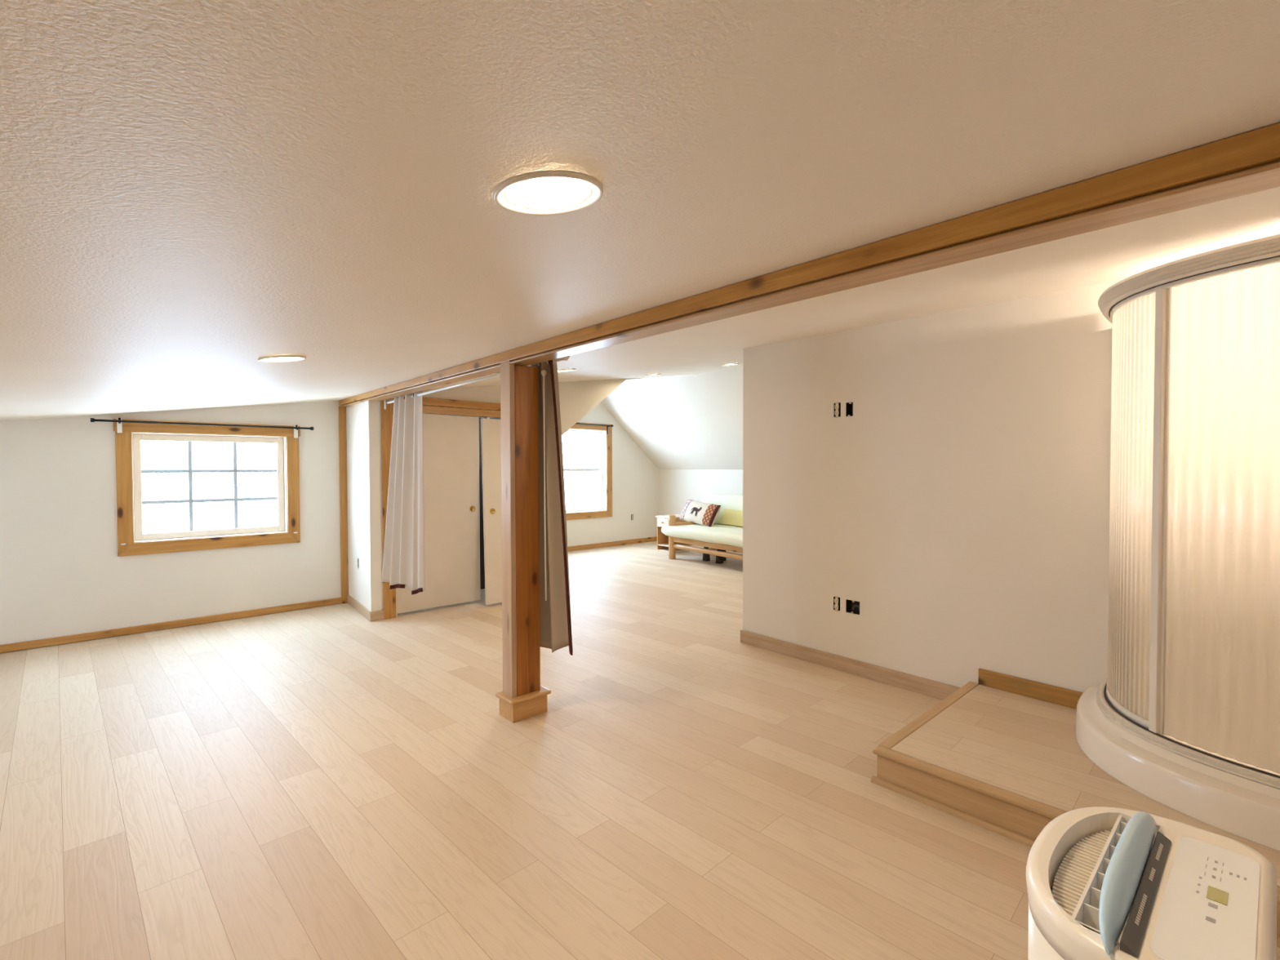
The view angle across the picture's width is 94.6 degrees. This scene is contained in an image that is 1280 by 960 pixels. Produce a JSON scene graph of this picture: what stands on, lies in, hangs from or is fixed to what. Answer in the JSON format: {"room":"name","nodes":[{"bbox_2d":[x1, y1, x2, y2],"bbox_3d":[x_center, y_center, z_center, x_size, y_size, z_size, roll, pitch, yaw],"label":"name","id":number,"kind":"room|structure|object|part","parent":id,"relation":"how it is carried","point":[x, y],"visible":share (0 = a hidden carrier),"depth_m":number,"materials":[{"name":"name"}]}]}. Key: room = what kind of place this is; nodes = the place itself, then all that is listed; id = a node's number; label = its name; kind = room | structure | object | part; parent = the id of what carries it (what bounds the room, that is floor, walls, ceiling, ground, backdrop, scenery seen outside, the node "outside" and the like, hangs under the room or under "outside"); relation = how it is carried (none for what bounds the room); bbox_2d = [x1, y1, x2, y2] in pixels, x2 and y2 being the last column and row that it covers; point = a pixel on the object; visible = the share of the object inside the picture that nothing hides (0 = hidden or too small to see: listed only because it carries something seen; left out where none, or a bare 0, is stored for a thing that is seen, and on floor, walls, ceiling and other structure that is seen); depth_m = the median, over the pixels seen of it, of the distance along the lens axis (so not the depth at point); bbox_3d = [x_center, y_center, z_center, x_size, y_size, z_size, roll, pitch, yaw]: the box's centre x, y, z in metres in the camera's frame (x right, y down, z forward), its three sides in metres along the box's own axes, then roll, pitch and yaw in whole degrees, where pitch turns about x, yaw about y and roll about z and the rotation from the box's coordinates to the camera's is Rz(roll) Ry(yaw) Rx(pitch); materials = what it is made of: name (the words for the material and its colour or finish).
{"room":"attic room","nodes":[
{"label":"attic room","id":0,"kind":"room"},
{"bbox_2d":[0,400,341,651],"bbox_3d":[-3.858,0.091,5.190,6.140,2.319,0.160,-1,2,-43],"label":"wall","id":1,"kind":"structure","parent":0,"point":[62,573],"depth_m":4.72,"materials":[{"name":"beige paint"}]},
{"bbox_2d":[0,597,342,653],"bbox_3d":[-4.480,1.234,4.516,4.075,0.058,0.020,-1,2,-43],"label":"baseboard","id":2,"kind":"structure","parent":1,"relation":"attached to","point":[9,647],"depth_m":4.92,"materials":[{"name":"orange wood"}]},
{"bbox_2d":[112,418,300,556],"bbox_3d":[-3.766,0.051,5.225,1.328,1.107,0.192,-1,2,-43],"label":"window","id":3,"kind":"structure","parent":1,"relation":"in","point":[131,540],"depth_m":5.16,"materials":[{"name":"orange wood"}]},
{"bbox_2d":[90,417,313,438],"bbox_3d":[-3.706,-0.446,5.123,1.558,0.120,0.072,-1,2,-43],"label":"curtain rod","id":4,"kind":"object","parent":3,"relation":"attached to","point":[119,426],"visible":1,"depth_m":5.00,"materials":[{"name":"black metal"}]},
{"bbox_3d":[-3.693,-0.478,5.107,1.506,0.017,0.017,-1,2,-43],"label":"rod","id":5,"kind":"part","parent":4,"relation":"part of","materials":[{"name":"black metal"}]},
{"bbox_3d":[-3.804,0.051,5.266,1.089,0.888,0.050,-1,2,-43],"label":"sash","id":6,"kind":"part","parent":3,"relation":"part of","materials":[{"name":"beige plastic"}]},
{"bbox_2d":[141,440,277,530],"bbox_3d":[-3.808,0.051,5.270,0.985,0.784,0.006,-1,2,-43],"label":"grille","id":7,"kind":"object","parent":3,"relation":"attached to","point":[190,471],"depth_m":5.31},
{"bbox_2d":[338,406,348,603],"bbox_3d":[-2.959,0.251,5.892,0.064,1.965,0.025,-1,2,-43],"label":"trim","id":8,"kind":"structure","parent":1,"relation":"attached to","point":[342,411],"depth_m":5.88,"materials":[{"name":"orange wood"}]},
{"bbox_2d":[346,400,382,611],"bbox_3d":[-2.623,0.231,5.583,0.090,2.017,0.932,-1,2,-38],"label":"wall","id":9,"kind":"structure","parent":0,"point":[355,414],"depth_m":5.41,"materials":[{"name":"beige paint"}]},
{"bbox_2d":[346,594,370,622],"bbox_3d":[-2.649,1.197,5.558,0.014,0.085,0.926,-1,2,-38],"label":"baseboard","id":10,"kind":"structure","parent":9,"relation":"attached to","point":[352,602],"depth_m":5.52,"materials":[{"name":"brown wood"}]},
{"bbox_2d":[479,417,500,589],"bbox_3d":[-2.022,0.232,6.337,1.670,1.980,0.020,-1,2,-43],"label":"door frame","id":11,"kind":"structure","parent":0,"point":[482,538],"depth_m":6.57,"materials":[{"name":"wood"}]},
{"bbox_2d":[364,374,694,617],"bbox_3d":[-0.818,-0.299,6.667,4.313,3.040,0.090,-1,2,-43],"label":"wall","id":12,"kind":"structure","parent":0,"point":[480,393],"depth_m":5.93,"materials":[{"name":"beige paint"}]},
{"bbox_2d":[369,609,384,622],"bbox_3d":[-2.330,1.203,5.232,0.122,0.085,0.015,-1,2,-43],"label":"baseboard","id":13,"kind":"structure","parent":12,"relation":"attached to","point":[378,615],"depth_m":5.23,"materials":[{"name":"brown wood"}]},
{"bbox_2d":[381,400,395,619],"bbox_3d":[-2.250,0.269,5.284,0.104,1.950,0.021,-1,2,-43],"label":"trim","id":14,"kind":"structure","parent":12,"relation":"attached to","point":[389,595],"depth_m":5.26,"materials":[{"name":"orange wood"}]},
{"bbox_2d":[397,413,480,613],"bbox_3d":[-1.932,0.295,5.652,0.850,1.842,0.038,-1,2,-43],"label":"door","id":15,"kind":"structure","parent":12,"relation":"in","point":[451,443],"depth_m":5.72,"materials":[{"name":"white laminate"}]},
{"bbox_3d":[-1.668,0.285,5.874,0.058,0.058,0.008,-1,2,-43],"label":"finger pull","id":16,"kind":"part","parent":15,"relation":"part of","materials":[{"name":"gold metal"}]},
{"bbox_2d":[392,397,500,410],"bbox_3d":[-1.574,-0.740,5.882,1.734,0.070,0.029,-1,2,-43],"label":"trim","id":17,"kind":"structure","parent":12,"relation":"attached to","point":[426,401],"depth_m":5.71,"materials":[{"name":"orange wood"}]},
{"bbox_2d":[422,405,500,417],"bbox_3d":[-1.578,-0.669,5.888,1.734,0.069,0.017,-1,2,-43],"label":"trim","id":18,"kind":"structure","parent":12,"relation":"attached to","point":[426,409],"depth_m":5.73,"materials":[{"name":"brown wood"}]},
{"bbox_2d":[480,417,502,604],"bbox_3d":[-1.252,0.282,6.088,0.874,1.840,0.260,-1,2,-43],"label":"door","id":19,"kind":"structure","parent":12,"relation":"in","point":[491,437],"depth_m":5.87,"materials":[{"name":"white laminate"}]},
{"bbox_3d":[-1.466,0.310,5.867,0.058,0.058,0.014,-1,2,-43],"label":"finger pull","id":20,"kind":"part","parent":19,"relation":"part of","materials":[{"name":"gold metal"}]},
{"bbox_2d":[566,401,658,546],"bbox_3d":[-1.139,-0.383,9.625,4.080,3.064,0.160,-1,2,-43],"label":"wall","id":21,"kind":"structure","parent":0,"point":[635,477],"depth_m":10.32,"materials":[{"name":"beige paint"}]},
{"bbox_2d":[563,422,612,519],"bbox_3d":[-1.002,-0.151,9.722,1.285,1.575,0.169,-1,2,-43],"label":"window","id":22,"kind":"structure","parent":21,"relation":"in","point":[605,468],"depth_m":10.03,"materials":[{"name":"orange wood"}]},
{"bbox_3d":[-1.015,0.166,9.743,1.033,0.709,0.032,-1,2,-43],"label":"sash","id":23,"kind":"part","parent":22,"relation":"part of","materials":[{"name":"clear glass"}]},
{"bbox_3d":[-1.040,-0.486,9.755,1.033,0.674,0.032,-1,2,-43],"label":"sash","id":24,"kind":"part","parent":22,"relation":"part of","materials":[{"name":"clear glass"}]},
{"bbox_2d":[574,422,613,434],"bbox_3d":[-0.940,-0.847,9.608,1.265,0.161,0.064,-1,2,-43],"label":"curtain rod","id":25,"kind":"object","parent":22,"relation":"attached to","point":[611,425],"visible":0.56,"depth_m":9.85,"materials":[{"name":"black metal"}]},
{"bbox_3d":[-0.930,-0.909,9.596,1.205,0.020,0.019,-1,2,-43],"label":"rod","id":26,"kind":"part","parent":25,"relation":"part of","materials":[{"name":"black metal"}]},
{"bbox_2d":[567,536,657,551],"bbox_3d":[-1.077,1.111,9.586,3.850,0.078,0.018,-1,2,-43],"label":"baseboard","id":27,"kind":"structure","parent":21,"relation":"attached to","point":[649,539],"depth_m":10.11,"materials":[{"name":"orange wood"}]},
{"bbox_2d":[0,0,1279,421],"bbox_3d":[-0.259,-0.767,2.975,8.470,1.366,8.150,-1,2,-43],"label":"ceiling","id":28,"kind":"structure","parent":0,"point":[193,193],"depth_m":0.89,"materials":[{"name":"paint"}]},
{"bbox_2d":[257,355,306,362],"bbox_3d":[-1.549,-0.525,2.558,0.179,0.033,0.181,-1,2,-43],"label":"recessed light","id":29,"kind":"object","parent":28,"relation":"in","point":[278,358],"visible":1,"depth_m":2.56,"materials":[{"name":"plastic"}]},
{"bbox_2d":[264,357,300,360],"bbox_3d":[-1.549,-0.528,2.557,0.138,0.022,0.139,-1,2,-43],"label":"diffuser","id":30,"kind":"object","parent":29,"relation":"attached to","point":[265,358],"depth_m":2.58,"materials":[{"name":"white plastic"}]},
{"bbox_2d":[384,355,569,408],"bbox_3d":[-1.275,-0.670,4.085,0.036,0.164,2.657,-1,2,-43],"label":"curtain rod","id":31,"kind":"object","parent":28,"relation":"hanging from","point":[565,358],"visible":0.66,"depth_m":3.95,"materials":[{"name":"white metal"}]},
{"bbox_2d":[381,391,425,595],"bbox_3d":[-1.946,0.101,4.798,0.144,1.597,0.714,-1,2,-43],"label":"curtain","id":32,"kind":"object","parent":31,"relation":"hanging from","point":[403,561],"visible":0.99,"depth_m":4.71,"materials":[{"name":"beige fabric"}]},
{"bbox_2d":[530,360,573,655],"bbox_3d":[-0.495,0.142,3.255,0.099,1.645,0.406,-1,2,-43],"label":"curtain","id":33,"kind":"object","parent":31,"relation":"hanging from","point":[555,623],"visible":0.67,"depth_m":3.23,"materials":[{"name":"beige fabric"}]},
{"bbox_3d":[-0.525,-0.585,3.222,0.033,0.032,0.033,-1,2,-43],"label":"wand knob","id":34,"kind":"part","parent":33,"relation":"part of","materials":[{"name":"plastic"}]},
{"bbox_2d":[493,169,603,215],"bbox_3d":[-0.151,-0.473,0.979,0.179,0.033,0.181,-1,2,-43],"label":"recessed light","id":35,"kind":"object","parent":28,"relation":"in","point":[552,192],"visible":1,"depth_m":0.97,"materials":[{"name":"plastic"}]},
{"bbox_2d":[506,177,590,208],"bbox_3d":[-0.151,-0.476,0.978,0.138,0.022,0.139,-1,2,-43],"label":"diffuser","id":36,"kind":"object","parent":35,"relation":"attached to","point":[526,192],"depth_m":0.98,"materials":[{"name":"white plastic"}]},
{"bbox_2d":[557,368,576,372],"bbox_3d":[-0.615,-0.900,4.853,0.179,0.033,0.181,-1,2,-43],"label":"recessed light","id":37,"kind":"object","parent":28,"relation":"in","point":[563,370],"visible":0.8,"depth_m":4.87,"materials":[{"name":"plastic"}]},
{"bbox_2d":[645,373,661,376],"bbox_3d":[0.156,-1.233,6.940,0.179,0.033,0.181,-1,2,-43],"label":"recessed light","id":38,"kind":"object","parent":28,"relation":"in","point":[654,374],"visible":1,"depth_m":6.89,"materials":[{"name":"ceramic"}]},
{"bbox_2d":[722,363,738,365],"bbox_3d":[0.977,-1.246,6.364,0.179,0.033,0.181,-1,2,-43],"label":"recessed light","id":39,"kind":"object","parent":28,"relation":"in","point":[730,364],"visible":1,"depth_m":6.32,"materials":[{"name":"plastic"}]},
{"bbox_2d":[338,122,1279,407],"bbox_3d":[-0.400,-0.642,2.849,0.112,0.207,7.957,-1,2,-40],"label":"ceiling beam","id":40,"kind":"structure","parent":28,"relation":"attached to","point":[1248,162],"depth_m":1.39,"materials":[{"name":"brown wood"}]},
{"bbox_2d":[0,541,1279,959],"bbox_3d":[-0.146,1.323,4.122,10.120,0.120,9.630,-1,2,-43],"label":"floor","id":41,"kind":"structure","parent":0,"point":[329,782],"depth_m":2.39,"materials":[{"name":"wood"}]},
{"bbox_2d":[495,360,551,723],"bbox_3d":[-0.643,0.324,3.228,0.250,1.919,0.179,-1,2,-43],"label":"support post","id":42,"kind":"object","parent":41,"relation":"on","point":[522,696],"visible":1,"depth_m":3.18,"materials":[{"name":"brown wood"}]},
{"bbox_2d":[655,514,690,553],"bbox_3d":[0.529,0.859,9.418,0.494,0.580,0.340,-1,2,-39],"label":"nightstand","id":43,"kind":"object","parent":41,"relation":"on","point":[662,520],"visible":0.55,"depth_m":9.38,"materials":[{"name":"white wood"}]},
{"bbox_3d":[0.448,0.847,9.538,0.440,0.510,0.020,-1,2,-39],"label":"panel","id":44,"kind":"part","parent":43,"relation":"part of","materials":[{"name":"brown wood"}]},
{"bbox_3d":[0.364,0.671,9.283,0.020,0.140,0.266,-1,2,-39],"label":"drawer","id":45,"kind":"part","parent":43,"relation":"part of","materials":[{"name":"brown wood"}]},
{"bbox_2d":[657,542,668,546],"bbox_3d":[0.532,1.030,9.424,0.413,0.018,0.266,-1,2,-39],"label":"shelf","id":46,"kind":"object","parent":43,"relation":"attached to","point":[660,544],"depth_m":9.41,"materials":[{"name":"brown wood"}]},
{"bbox_3d":[0.629,0.851,9.312,0.440,0.510,0.020,-1,2,-39],"label":"panel","id":47,"kind":"part","parent":43,"relation":"part of","materials":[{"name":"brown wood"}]},
{"bbox_2d":[661,493,742,564],"bbox_3d":[1.378,0.702,8.095,0.993,0.947,2.370,-1,1,-35],"label":"futon sofa","id":48,"kind":"object","parent":41,"relation":"on","point":[726,533],"visible":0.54,"depth_m":8.44,"materials":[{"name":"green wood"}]},
{"bbox_3d":[0.475,0.842,8.719,0.107,0.645,0.107,-1,1,-35],"label":"leg","id":49,"kind":"part","parent":48,"relation":"part of","materials":[{"name":"brown wood"}]},
{"bbox_2d":[679,498,720,526],"bbox_3d":[0.892,0.495,8.879,0.227,0.373,0.881,-1,1,-30],"label":"throw pillow","id":50,"kind":"object","parent":48,"relation":"on","point":[705,514],"visible":1,"depth_m":8.75,"materials":[{"name":"white fabric"}]},
{"bbox_3d":[1.318,0.761,8.054,0.845,0.163,2.350,-1,1,-35],"label":"seat mattress","id":51,"kind":"part","parent":48,"relation":"part of","materials":[{"name":"beige fabric"}]},
{"bbox_3d":[1.065,0.982,7.884,0.072,0.072,1.982,-1,1,-35],"label":"log rail","id":52,"kind":"part","parent":48,"relation":"part of","materials":[{"name":"brown wood"}]},
{"bbox_3d":[1.690,0.460,8.305,0.234,0.475,2.370,-1,1,-35],"label":"mattress","id":53,"kind":"part","parent":48,"relation":"part of","materials":[{"name":"fabric"}]},
{"bbox_2d":[871,681,1279,947],"bbox_3d":[1.914,1.222,2.384,1.172,0.146,1.462,-1,2,-43],"label":"step platform","id":54,"kind":"object","parent":41,"relation":"on","point":[1007,764],"visible":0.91,"depth_m":2.39,"materials":[{"name":"brown wood"}]},
{"bbox_3d":[1.491,1.294,1.997,0.023,0.020,1.462,-1,2,-43],"label":"shoe molding","id":55,"kind":"part","parent":54,"relation":"part of","materials":[{"name":"brown wood"}]},
{"bbox_2d":[1075,234,1279,851],"bbox_3d":[2.184,0.180,2.249,0.876,1.940,0.924,-1,2,-43],"label":"shower","id":56,"kind":"object","parent":54,"relation":"on","point":[1185,715],"visible":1,"depth_m":2.10,"materials":[{"name":"beige plastic"}]},
{"bbox_3d":[2.074,0.938,2.542,0.095,0.032,0.645,0,1,27],"label":"panel sill","id":57,"kind":"part","parent":56,"relation":"part of","materials":[{"name":"beige metal"}]},
{"bbox_3d":[2.070,0.102,2.528,0.080,1.646,0.614,0,1,28],"label":"fixed panel","id":58,"kind":"part","parent":56,"relation":"part of","materials":[{"name":"clear glass"}]},
{"bbox_2d":[1075,684,1279,851],"bbox_3d":[2.112,1.069,2.268,0.558,0.163,1.248,0,1,0],"label":"shower tray","id":59,"kind":"object","parent":56,"relation":"attached to","point":[1246,806],"depth_m":2.07,"materials":[{"name":"beige plastic"}]},
{"bbox_3d":[2.079,-0.751,2.232,0.364,0.076,1.160,0,1,0],"label":"rail","id":60,"kind":"part","parent":56,"relation":"part of","materials":[{"name":"beige metal"}]},
{"bbox_3d":[2.094,0.123,1.951,0.057,1.673,0.582,-1,1,-30],"label":"sliding door","id":61,"kind":"part","parent":56,"relation":"part of","materials":[{"name":"clear glass"}]},
{"bbox_2d":[1025,806,1277,959],"bbox_3d":[0.805,0.954,0.950,0.476,0.747,0.291,-1,2,-43],"label":"air conditioner","id":62,"kind":"object","parent":41,"relation":"on","point":[1103,882],"visible":1,"depth_m":0.91,"materials":[{"name":"beige plastic"}]},
{"bbox_2d":[1050,829,1111,916],"bbox_3d":[0.739,0.669,0.999,0.362,0.024,0.055,-1,2,-43],"label":"grille","id":63,"kind":"object","parent":62,"relation":"attached to","point":[1072,868],"depth_m":1.00,"materials":[{"name":"plastic"}]},
{"bbox_3d":[0.776,0.654,0.958,0.378,0.048,0.054,-1,2,-43],"label":"louver frame","id":64,"kind":"part","parent":62,"relation":"part of","materials":[{"name":"plastic"}]},
{"bbox_3d":[0.848,0.628,0.877,0.375,0.002,0.097,-1,2,-43],"label":"control panel","id":65,"kind":"part","parent":62,"relation":"part of","materials":[{"name":"white plastic"}]},
{"bbox_2d":[600,368,742,469],"bbox_3d":[2.803,-1.003,6.757,2.157,1.866,9.580,-1,2,-43],"label":"ceiling","id":66,"kind":"structure","parent":0,"point":[685,422],"depth_m":9.20,"materials":[{"name":"beige paint"}]},
{"bbox_2d":[658,469,742,515],"bbox_3d":[3.557,0.511,7.478,0.100,1.341,9.380,-1,2,-43],"label":"wall","id":67,"kind":"structure","parent":0,"point":[676,486],"depth_m":10.28,"materials":[{"name":"beige paint"}]},
{"bbox_2d":[742,280,1121,692],"bbox_3d":[2.267,0.151,2.900,0.115,2.262,4.403,-1,2,-41],"label":"wall","id":68,"kind":"structure","parent":0,"point":[962,501],"depth_m":3.42,"materials":[{"name":"beige paint"}]},
{"bbox_2d":[833,595,839,611],"bbox_3d":[1.334,0.826,3.958,0.069,0.102,0.049,-1,2,-43],"label":"wall outlet","id":69,"kind":"object","parent":68,"relation":"attached to","point":[836,599],"visible":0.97,"depth_m":3.94,"materials":[{"name":"beige plastic"}]},
{"bbox_2d":[834,401,840,417],"bbox_3d":[1.329,-0.466,3.933,0.069,0.106,0.049,-1,2,-43],"label":"wall outlet","id":70,"kind":"object","parent":68,"relation":"attached to","point":[837,405],"visible":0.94,"depth_m":3.91,"materials":[{"name":"beige plastic"}]},
{"bbox_2d":[834,410,839,415],"bbox_3d":[1.305,-0.446,3.913,0.005,0.033,0.029,-1,2,-41],"label":"socket","id":71,"kind":"object","parent":70,"relation":"attached to","point":[836,412],"depth_m":3.91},
{"bbox_2d":[846,402,853,416],"bbox_3d":[1.390,-0.462,3.869,0.070,0.092,0.049,-1,2,-43],"label":"electrical box","id":72,"kind":"object","parent":68,"relation":"attached to","point":[849,405],"visible":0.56,"depth_m":3.88,"materials":[{"name":"black plastic"}]},
{"bbox_2d":[740,629,960,699],"bbox_3d":[1.310,1.216,3.939,0.018,0.095,1.635,-1,2,-41],"label":"baseboard","id":73,"kind":"structure","parent":68,"relation":"attached to","point":[938,690],"depth_m":3.83,"materials":[{"name":"brown wood"}]},
{"bbox_2d":[846,599,859,614],"bbox_3d":[1.413,0.829,3.874,0.071,0.086,0.098,-1,2,-43],"label":"electrical box","id":74,"kind":"object","parent":68,"relation":"attached to","point":[852,606],"visible":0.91,"depth_m":3.90,"materials":[{"name":"black plastic"}]},
{"bbox_2d":[977,668,1083,708],"bbox_3d":[2.049,1.091,3.074,0.018,0.086,0.522,-1,2,-41],"label":"baseboard","id":75,"kind":"structure","parent":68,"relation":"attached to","point":[1040,691],"depth_m":3.08,"materials":[{"name":"brown wood"}]}
]}

